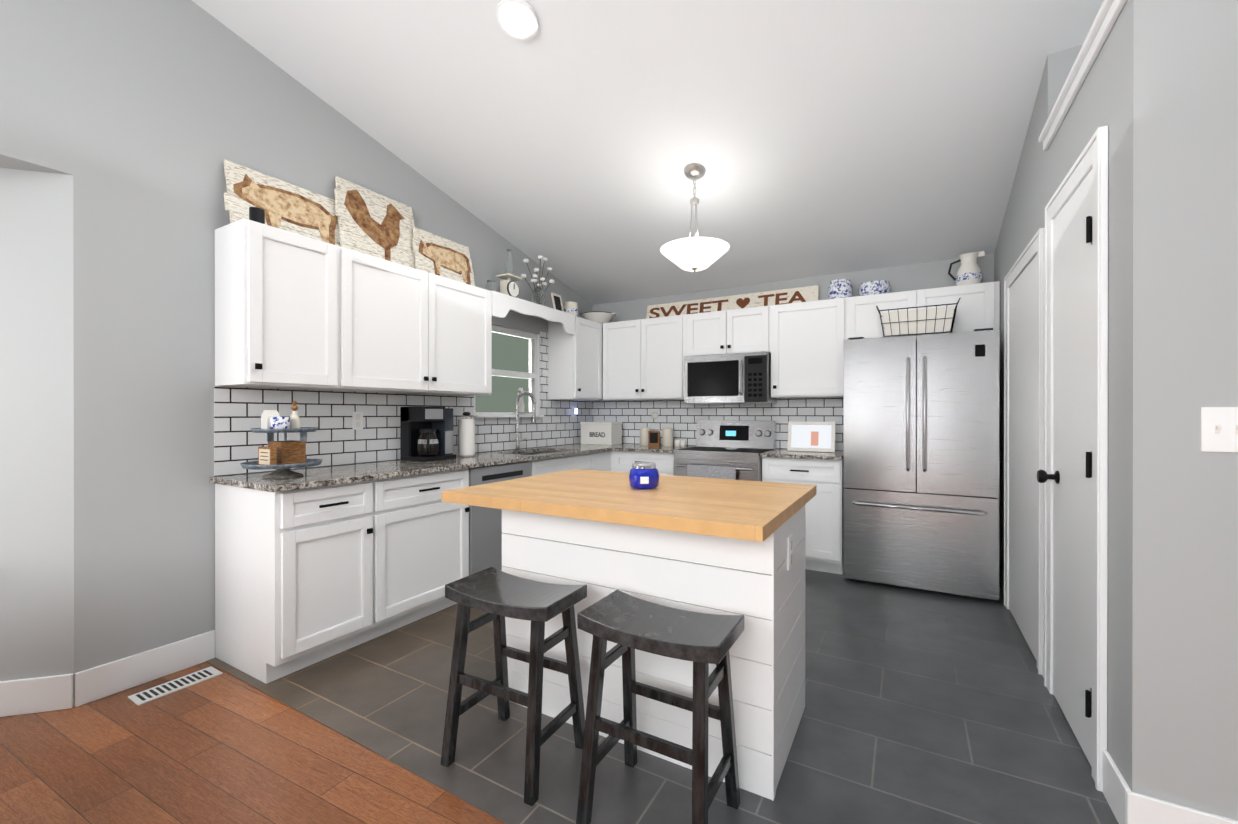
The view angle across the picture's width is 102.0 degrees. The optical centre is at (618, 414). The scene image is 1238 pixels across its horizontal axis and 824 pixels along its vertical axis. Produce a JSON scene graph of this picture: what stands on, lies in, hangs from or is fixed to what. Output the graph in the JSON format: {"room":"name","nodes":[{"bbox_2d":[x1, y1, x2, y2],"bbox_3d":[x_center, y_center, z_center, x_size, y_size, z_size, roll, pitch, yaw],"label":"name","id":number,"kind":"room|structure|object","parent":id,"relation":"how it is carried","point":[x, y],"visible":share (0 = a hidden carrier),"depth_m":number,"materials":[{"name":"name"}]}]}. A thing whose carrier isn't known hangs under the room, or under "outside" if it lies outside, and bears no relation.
{"room":"kitchen","nodes":[
{"label":"kitchen","id":0,"kind":"room"},
{"bbox_2d":[0,662,505,823],"bbox_3d":[-0.330,1.280,0.740,7.300,0.060,8.860,0,0,30],"label":"floor","id":1,"kind":"structure","parent":0,"point":[224,747],"depth_m":1.77,"materials":[{"name":"brown wood"}]},
{"bbox_2d":[128,666,221,705],"bbox_3d":[-2.037,1.244,2.314,0.120,0.006,0.305,0,0,30],"label":"floor vent","id":2,"kind":"object","parent":1,"relation":"in","point":[158,691],"visible":1,"depth_m":2.30,"materials":[{"name":"white metal"}]},
{"bbox_2d":[521,255,554,305],"bbox_3d":[-0.716,-1.189,4.578,0.176,0.474,0.389,0,0,30],"label":"vase","id":3,"kind":"object","parent":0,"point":[538,296],"visible":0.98,"depth_m":4.53,"materials":[{"name":"clear glass"}]},
{"bbox_2d":[0,0,1237,820],"bbox_3d":[-0.194,-1.100,0.657,6.827,4.700,8.800,0,0,30],"label":"wall","id":4,"kind":"structure","parent":0,"point":[126,126],"depth_m":2.12,"materials":[{"name":"grey paint"}]},
{"bbox_2d":[0,630,214,716],"bbox_3d":[-2.680,1.175,2.221,0.720,0.145,1.213,0,0,30],"label":"baseboard","id":5,"kind":"structure","parent":4,"relation":"attached to","point":[48,693],"depth_m":2.20,"materials":[{"name":"white paint"}]},
{"bbox_2d":[215,218,354,390],"bbox_3d":[-1.799,-0.548,2.719,0.325,0.800,0.530,0,0,30],"label":"upper cabinet","id":6,"kind":"object","parent":4,"relation":"attached to","point":[294,310],"depth_m":2.56,"materials":[{"name":"white paint"}]},
{"bbox_2d":[249,207,264,223],"bbox_3d":[-1.805,-0.986,2.502,0.064,0.075,0.064,0,0,30],"label":"candle holder","id":7,"kind":"object","parent":6,"relation":"on","point":[256,214],"visible":0.73,"depth_m":2.48,"materials":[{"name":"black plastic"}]},
{"bbox_2d":[224,159,339,245],"bbox_3d":[-1.861,-1.132,2.828,0.082,0.367,0.617,0,0,30],"label":"sign board","id":8,"kind":"object","parent":6,"relation":"on","point":[286,206],"visible":0.77,"depth_m":2.79,"materials":[{"name":"brown wood"}]},
{"bbox_2d":[214,331,593,475],"bbox_3d":[-1.186,-0.246,4.114,0.004,1.119,3.560,0,0,30],"label":"backsplash","id":9,"kind":"structure","parent":4,"relation":"attached to","point":[334,439],"depth_m":3.23,"materials":[{"name":"tile"}]},
{"bbox_2d":[352,412,362,429],"bbox_3d":[-1.685,0.038,3.236,0.007,0.115,0.070,0,0,30],"label":"outlet","id":10,"kind":"object","parent":9,"relation":"attached to","point":[357,420],"visible":1,"depth_m":3.23,"materials":[{"name":"white paint"}]},
{"bbox_2d":[571,406,577,416],"bbox_3d":[-0.466,-0.035,5.316,0.045,0.115,0.070,0,0,30],"label":"outlet","id":11,"kind":"object","parent":9,"relation":"attached to","point":[574,410],"visible":1,"depth_m":5.31,"materials":[{"name":"white paint"}]},
{"bbox_2d":[339,251,494,395],"bbox_3d":[-1.422,-0.549,3.373,0.325,0.800,1.260,0,0,30],"label":"upper cabinet","id":12,"kind":"object","parent":4,"relation":"attached to","point":[417,331],"depth_m":3.27,"materials":[{"name":"white paint"}]},
{"bbox_2d":[334,176,415,268],"bbox_3d":[-1.570,-1.206,3.289,0.108,0.515,0.568,0,0,30],"label":"sign board","id":13,"kind":"object","parent":12,"relation":"on","point":[374,224],"visible":0.75,"depth_m":3.25,"materials":[{"name":"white wood"}]},
{"bbox_2d":[412,227,474,285],"bbox_3d":[-1.281,-1.128,3.694,0.081,0.357,0.536,0,0,30],"label":"sign board","id":14,"kind":"object","parent":12,"relation":"on","point":[439,256],"visible":0.88,"depth_m":3.66,"materials":[{"name":"brown wood"}]},
{"bbox_2d":[486,280,495,290],"bbox_3d":[-1.031,-1.016,4.047,0.084,0.130,0.084,0,0,30],"label":"glass jar","id":15,"kind":"object","parent":12,"relation":"on","point":[490,285],"visible":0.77,"depth_m":4.01,"materials":[{"name":"white"}]},
{"bbox_2d":[496,249,521,297],"bbox_3d":[-0.926,-1.172,4.229,0.140,0.442,0.170,0,0,30],"label":"scale","id":16,"kind":"object","parent":12,"relation":"on","point":[509,286],"visible":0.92,"depth_m":4.20,"materials":[{"name":"beige metal"}]},
{"bbox_2d":[474,325,543,417],"bbox_3d":[-0.999,-0.376,4.491,0.155,0.800,0.860,0,0,30],"label":"window","id":17,"kind":"structure","parent":4,"relation":"in","point":[515,360],"depth_m":4.58,"materials":[{"name":"green glass"}]},
{"bbox_2d":[517,387,524,414],"bbox_3d":[-0.899,-0.124,4.575,0.080,0.254,0.084,0,0,30],"label":"vase","id":18,"kind":"object","parent":17,"relation":"on","point":[521,406],"visible":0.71,"depth_m":4.55,"materials":[{"name":"white ceramic"}]},
{"bbox_2d":[547,314,602,400],"bbox_3d":[-0.438,-0.552,5.082,0.325,0.800,0.485,0,0,30],"label":"upper cabinet","id":19,"kind":"object","parent":4,"relation":"attached to","point":[575,343],"depth_m":4.91,"materials":[{"name":"white paint"}]},
{"bbox_2d":[551,293,563,311],"bbox_3d":[-0.576,-1.044,4.708,0.051,0.178,0.140,0,0,30],"label":"picture frame","id":20,"kind":"object","parent":19,"relation":"on","point":[557,301],"visible":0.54,"depth_m":4.70,"materials":[{"name":"beige wood"}]},
{"bbox_2d":[563,302,577,315],"bbox_3d":[-0.482,-1.033,5.000,0.151,0.160,0.151,0,0,30],"label":"crock","id":21,"kind":"object","parent":19,"relation":"on","point":[570,307],"visible":0.73,"depth_m":4.94,"materials":[{"name":"beige ceramic"}]},
{"bbox_2d":[580,311,616,323],"bbox_3d":[-0.210,-1.005,5.305,0.412,0.104,0.384,0,0,30],"label":"enamel bowl","id":22,"kind":"object","parent":19,"relation":"on","point":[601,317],"visible":0.69,"depth_m":5.19,"materials":[{"name":"white metal"}]},
{"bbox_2d":[603,314,686,400],"bbox_3d":[0.309,-0.552,5.113,0.936,0.800,0.325,0,0,30],"label":"upper cabinet","id":23,"kind":"object","parent":4,"relation":"attached to","point":[643,359],"depth_m":4.96,"materials":[{"name":"white paint"}]},
{"bbox_2d":[646,285,818,318],"bbox_3d":[1.026,-1.050,4.845,1.690,0.194,0.055,0,0,30],"label":"sign","id":24,"kind":"object","parent":23,"relation":"on","point":[782,296],"visible":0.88,"depth_m":4.79,"materials":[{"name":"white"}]},
{"bbox_2d":[594,397,843,450],"bbox_3d":[0.862,0.081,4.986,2.625,0.464,0.005,0,0,30],"label":"backsplash","id":25,"kind":"structure","parent":4,"relation":"attached to","point":[682,417],"depth_m":5.00,"materials":[{"name":"tile"}]},
{"bbox_2d":[651,412,657,418],"bbox_3d":[0.371,0.007,5.254,0.080,0.080,0.020,0,0,30],"label":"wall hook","id":26,"kind":"object","parent":25,"relation":"attached to","point":[654,415],"visible":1,"depth_m":5.24,"materials":[{"name":"white plastic"}]},
{"bbox_2d":[687,305,770,355],"bbox_3d":[1.054,-0.749,4.684,0.782,0.406,0.325,0,0,30],"label":"upper cabinet","id":27,"kind":"object","parent":4,"relation":"attached to","point":[744,330],"depth_m":4.53,"materials":[{"name":"white paint"}]},
{"bbox_2d":[684,352,776,403],"bbox_3d":[1.024,-0.324,4.631,0.756,0.435,0.446,0,0,30],"label":"microwave","id":28,"kind":"object","parent":27,"relation":"attached to","point":[740,378],"visible":1,"depth_m":4.46,"materials":[{"name":"silver metal"}]},
{"bbox_2d":[771,297,850,397],"bbox_3d":[1.659,-0.551,4.336,0.615,0.800,0.325,0,0,30],"label":"upper cabinet","id":29,"kind":"object","parent":4,"relation":"attached to","point":[802,343],"depth_m":4.20,"materials":[{"name":"white paint"}]},
{"bbox_2d":[828,279,852,298],"bbox_3d":[1.859,-1.036,4.218,0.190,0.170,0.190,0,0,30],"label":"crock","id":30,"kind":"object","parent":29,"relation":"on","point":[839,288],"visible":0.81,"depth_m":4.14,"materials":[{"name":"ceramic"}]},
{"bbox_2d":[851,289,926,338],"bbox_3d":[2.150,-0.770,4.053,0.547,0.360,0.325,0,0,30],"label":"upper cabinet","id":31,"kind":"object","parent":4,"relation":"attached to","point":[865,316],"depth_m":3.95,"materials":[{"name":"white paint"}]},
{"bbox_2d":[858,280,890,295],"bbox_3d":[2.080,-1.008,4.090,0.240,0.115,0.240,0,0,30],"label":"planter","id":32,"kind":"object","parent":31,"relation":"on","point":[875,287],"visible":0.75,"depth_m":4.00,"materials":[{"name":"ceramic"}]},
{"bbox_2d":[927,281,999,332],"bbox_3d":[2.532,-0.770,3.833,0.566,0.360,0.325,0,0,30],"label":"upper cabinet","id":33,"kind":"object","parent":4,"relation":"attached to","point":[978,307],"depth_m":3.64,"materials":[{"name":"white paint"}]},
{"bbox_2d":[948,251,984,285],"bbox_3d":[2.614,-1.081,3.783,0.228,0.260,0.173,0,0,30],"label":"pitcher","id":34,"kind":"object","parent":33,"relation":"on","point":[969,271],"visible":0.88,"depth_m":3.72,"materials":[{"name":"white ceramic"}]},
{"bbox_2d":[1009,255,1036,658],"bbox_3d":[2.281,0.215,2.832,0.010,2.040,0.839,0,0,30],"label":"door","id":35,"kind":"structure","parent":4,"relation":"in","point":[1023,448],"depth_m":2.79,"materials":[{"name":"white paint"}]},
{"bbox_2d":[1004,228,1044,674],"bbox_3d":[2.275,0.177,2.835,0.026,2.140,1.015,0,0,30],"label":"door frame","id":36,"kind":"structure","parent":4,"relation":"attached to","point":[1034,248],"depth_m":2.45,"materials":[{"name":"white paint"}]},
{"bbox_2d":[1037,168,1092,766],"bbox_3d":[1.757,0.186,1.992,0.082,2.100,0.577,0,0,30],"label":"door","id":37,"kind":"structure","parent":4,"relation":"in","point":[1071,476],"depth_m":1.95,"materials":[{"name":"white paint"}]},
{"bbox_2d":[1044,125,1107,791],"bbox_3d":[1.782,0.148,1.979,0.026,2.200,0.750,0,0,30],"label":"door frame","id":38,"kind":"structure","parent":4,"relation":"attached to","point":[1094,154],"depth_m":1.70,"materials":[{"name":"white paint"}]},
{"bbox_2d":[1038,0,1126,150],"bbox_3d":[2.704,-1.280,1.356,2.260,0.069,1.074,0,0,30],"label":"trim","id":39,"kind":"structure","parent":4,"relation":"attached to","point":[1109,11],"depth_m":1.83,"materials":[{"name":"white paint"}]},
{"bbox_2d":[1112,774,1237,823],"bbox_3d":[2.461,1.177,0.916,2.239,0.145,0.018,0,0,30],"label":"baseboard","id":40,"kind":"structure","parent":4,"relation":"attached to","point":[1127,805],"depth_m":1.44,"materials":[{"name":"white paint"}]},
{"bbox_2d":[1201,407,1237,451],"bbox_3d":[1.678,0.041,1.359,0.136,0.123,0.017,0,0,30],"label":"light switch","id":41,"kind":"object","parent":4,"relation":"attached to","point":[1219,429],"visible":1,"depth_m":1.38,"materials":[{"name":"white plastic"}]},
{"bbox_2d":[192,0,1103,304],"bbox_3d":[0.134,-2.616,0.466,6.230,2.871,8.860,0,0,30],"label":"ceiling","id":42,"kind":"structure","parent":0,"point":[570,140],"depth_m":2.92,"materials":[{"name":"white paint"}]},
{"bbox_2d":[496,0,537,39],"bbox_3d":[-0.495,-1.929,2.447,0.200,0.067,0.198,0,0,30],"label":"ceiling light","id":43,"kind":"object","parent":42,"relation":"attached to","point":[517,19],"visible":1,"depth_m":2.43,"materials":[{"name":"white paint"}]},
{"bbox_2d":[660,163,729,272],"bbox_3d":[0.506,-1.300,3.358,0.460,0.701,0.460,0,0,30],"label":"pendant light","id":44,"kind":"object","parent":42,"relation":"hanging from","point":[694,254],"visible":1,"depth_m":3.27,"materials":[{"name":"white glass"}]},
{"bbox_2d":[206,569,1118,823],"bbox_3d":[0.385,1.244,3.189,3.655,0.004,3.600,0,0,30],"label":"tile floor","id":45,"kind":"structure","parent":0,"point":[922,706],"depth_m":1.98,"materials":[{"name":"grey tile"}]},
{"bbox_2d":[215,478,390,683],"bbox_3d":[-1.674,0.797,2.658,0.604,0.900,0.545,0,0,30],"label":"base cabinet","id":46,"kind":"object","parent":45,"relation":"on","point":[304,578],"depth_m":2.45,"materials":[{"name":"white paint"}]},
{"bbox_2d":[391,469,469,630],"bbox_3d":[-1.417,0.796,3.103,0.604,0.900,0.744,0,0,30],"label":"base cabinet","id":47,"kind":"object","parent":45,"relation":"on","point":[430,536],"depth_m":2.98,"materials":[{"name":"white paint"}]},
{"bbox_2d":[468,461,530,574],"bbox_3d":[-1.067,0.797,3.684,0.584,0.897,0.604,0,0,30],"label":"dishwasher","id":48,"kind":"object","parent":45,"relation":"on","point":[485,537],"visible":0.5,"depth_m":3.41,"materials":[{"name":"silver plastic"}]},
{"bbox_2d":[440,567,586,805],"bbox_3d":[-0.377,0.935,1.839,0.468,0.626,0.353,0,0,30],"label":"stool","id":49,"kind":"object","parent":45,"relation":"on","point":[497,596],"visible":0.98,"depth_m":1.80,"materials":[{"name":"black wood"}]},
{"bbox_2d":[547,451,610,473],"bbox_3d":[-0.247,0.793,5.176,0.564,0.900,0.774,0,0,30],"label":"base cabinet","id":50,"kind":"object","parent":45,"relation":"on","point":[600,461],"depth_m":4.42,"materials":[{"name":"white paint"}]},
{"bbox_2d":[209,443,638,491],"bbox_3d":[-0.916,0.430,3.942,0.634,0.230,3.579,0,0,30],"label":"countertop","id":51,"kind":"structure","parent":50,"relation":"on","point":[329,475],"depth_m":2.95,"materials":[{"name":"stone"}]},
{"bbox_2d":[240,401,322,478],"bbox_3d":[-1.714,0.123,2.562,0.352,0.388,0.352,0,0,30],"label":"tiered tray","id":52,"kind":"object","parent":51,"relation":"on","point":[282,458],"visible":1,"depth_m":2.54,"materials":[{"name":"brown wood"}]},
{"bbox_2d":[400,407,455,461],"bbox_3d":[-1.329,0.130,3.523,0.268,0.370,0.270,0,0,30],"label":"coffee maker","id":53,"kind":"object","parent":51,"relation":"on","point":[426,434],"visible":1,"depth_m":3.45,"materials":[{"name":"black plastic"}]},
{"bbox_2d":[456,412,477,456],"bbox_3d":[-1.161,0.146,3.824,0.160,0.337,0.160,0,0,30],"label":"paper towel holder","id":54,"kind":"object","parent":51,"relation":"on","point":[466,437],"visible":0.94,"depth_m":3.77,"materials":[{"name":"white paper"}]},
{"bbox_2d":[514,391,535,449],"bbox_3d":[-0.807,0.051,4.447,0.237,0.524,0.131,0,0,30],"label":"faucet","id":55,"kind":"object","parent":51,"relation":"on","point":[533,413],"visible":1,"depth_m":4.44,"materials":[{"name":"silver metal"}]},
{"bbox_2d":[580,419,621,444],"bbox_3d":[-0.188,0.180,5.323,0.388,0.264,0.228,0,0,30],"label":"bread box","id":56,"kind":"object","parent":51,"relation":"on","point":[601,433],"visible":1,"depth_m":5.22,"materials":[{"name":"white metal"}]},
{"bbox_2d":[502,497,812,800],"bbox_3d":[0.142,0.810,2.168,1.173,0.875,0.603,0,0,30],"label":"kitchen island","id":57,"kind":"object","parent":45,"relation":"on","point":[717,546],"depth_m":1.82,"materials":[{"name":"white wood"}]},
{"bbox_2d":[441,469,815,544],"bbox_3d":[0.078,0.350,2.245,1.365,0.045,1.000,0,0,30],"label":"island countertop","id":58,"kind":"structure","parent":57,"relation":"on","point":[734,510],"depth_m":1.95,"materials":[{"name":"beige wood"}]},
{"bbox_2d":[629,462,659,488],"bbox_3d":[0.112,0.271,2.247,0.138,0.113,0.140,0,0,30],"label":"candle jar","id":59,"kind":"object","parent":58,"relation":"on","point":[643,475],"visible":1,"depth_m":2.20,"materials":[{"name":"blue glass"}]},
{"bbox_2d":[576,590,743,823],"bbox_3d":[0.130,0.936,1.567,0.460,0.626,0.339,0,0,30],"label":"stool","id":60,"kind":"object","parent":45,"relation":"on","point":[628,624],"visible":1,"depth_m":1.53,"materials":[{"name":"black wood"}]},
{"bbox_2d":[673,420,776,480],"bbox_3d":[0.949,0.649,4.504,0.754,1.190,0.697,0,0,30],"label":"range","id":61,"kind":"object","parent":45,"relation":"on","point":[709,456],"visible":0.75,"depth_m":4.43,"materials":[{"name":"silver metal"}]},
{"bbox_2d":[611,451,843,574],"bbox_3d":[0.942,0.794,4.571,2.059,0.900,0.636,0,0,30],"label":"base cabinet","id":62,"kind":"object","parent":45,"relation":"on","point":[824,523],"visible":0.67,"depth_m":3.92,"materials":[{"name":"white paint"}]},
{"bbox_2d":[612,444,843,459],"bbox_3d":[0.964,0.328,4.559,2.010,0.029,0.634,0,0,30],"label":"countertop","id":63,"kind":"structure","parent":62,"relation":"on","point":[785,453],"depth_m":4.17,"materials":[{"name":"stone"}]},
{"bbox_2d":[640,426,685,446],"bbox_3d":[0.429,0.215,5.006,0.489,0.196,0.117,0,0,30],"label":"canister set","id":64,"kind":"object","parent":63,"relation":"on","point":[648,437],"visible":1,"depth_m":4.97,"materials":[{"name":"beige ceramic"}]},
{"bbox_2d":[787,421,835,451],"bbox_3d":[1.650,0.186,4.297,0.380,0.255,0.105,0,0,30],"label":"digital photo frame","id":65,"kind":"object","parent":63,"relation":"on","point":[812,436],"visible":1,"depth_m":4.26,"materials":[{"name":"white plastic"}]},
{"bbox_2d":[843,328,998,600],"bbox_3d":[2.222,0.336,3.757,0.930,1.818,0.720,0,0,30],"label":"refrigerator","id":66,"kind":"object","parent":45,"relation":"on","point":[921,461],"visible":1,"depth_m":3.47,"materials":[{"name":"silver metal"}]},
{"bbox_2d":[876,298,959,337],"bbox_3d":[2.188,-0.698,3.688,0.527,0.245,0.247,0,0,30],"label":"wire basket","id":67,"kind":"object","parent":66,"relation":"on","point":[916,322],"visible":0.81,"depth_m":3.60,"materials":[{"name":"black metal"}]}
]}

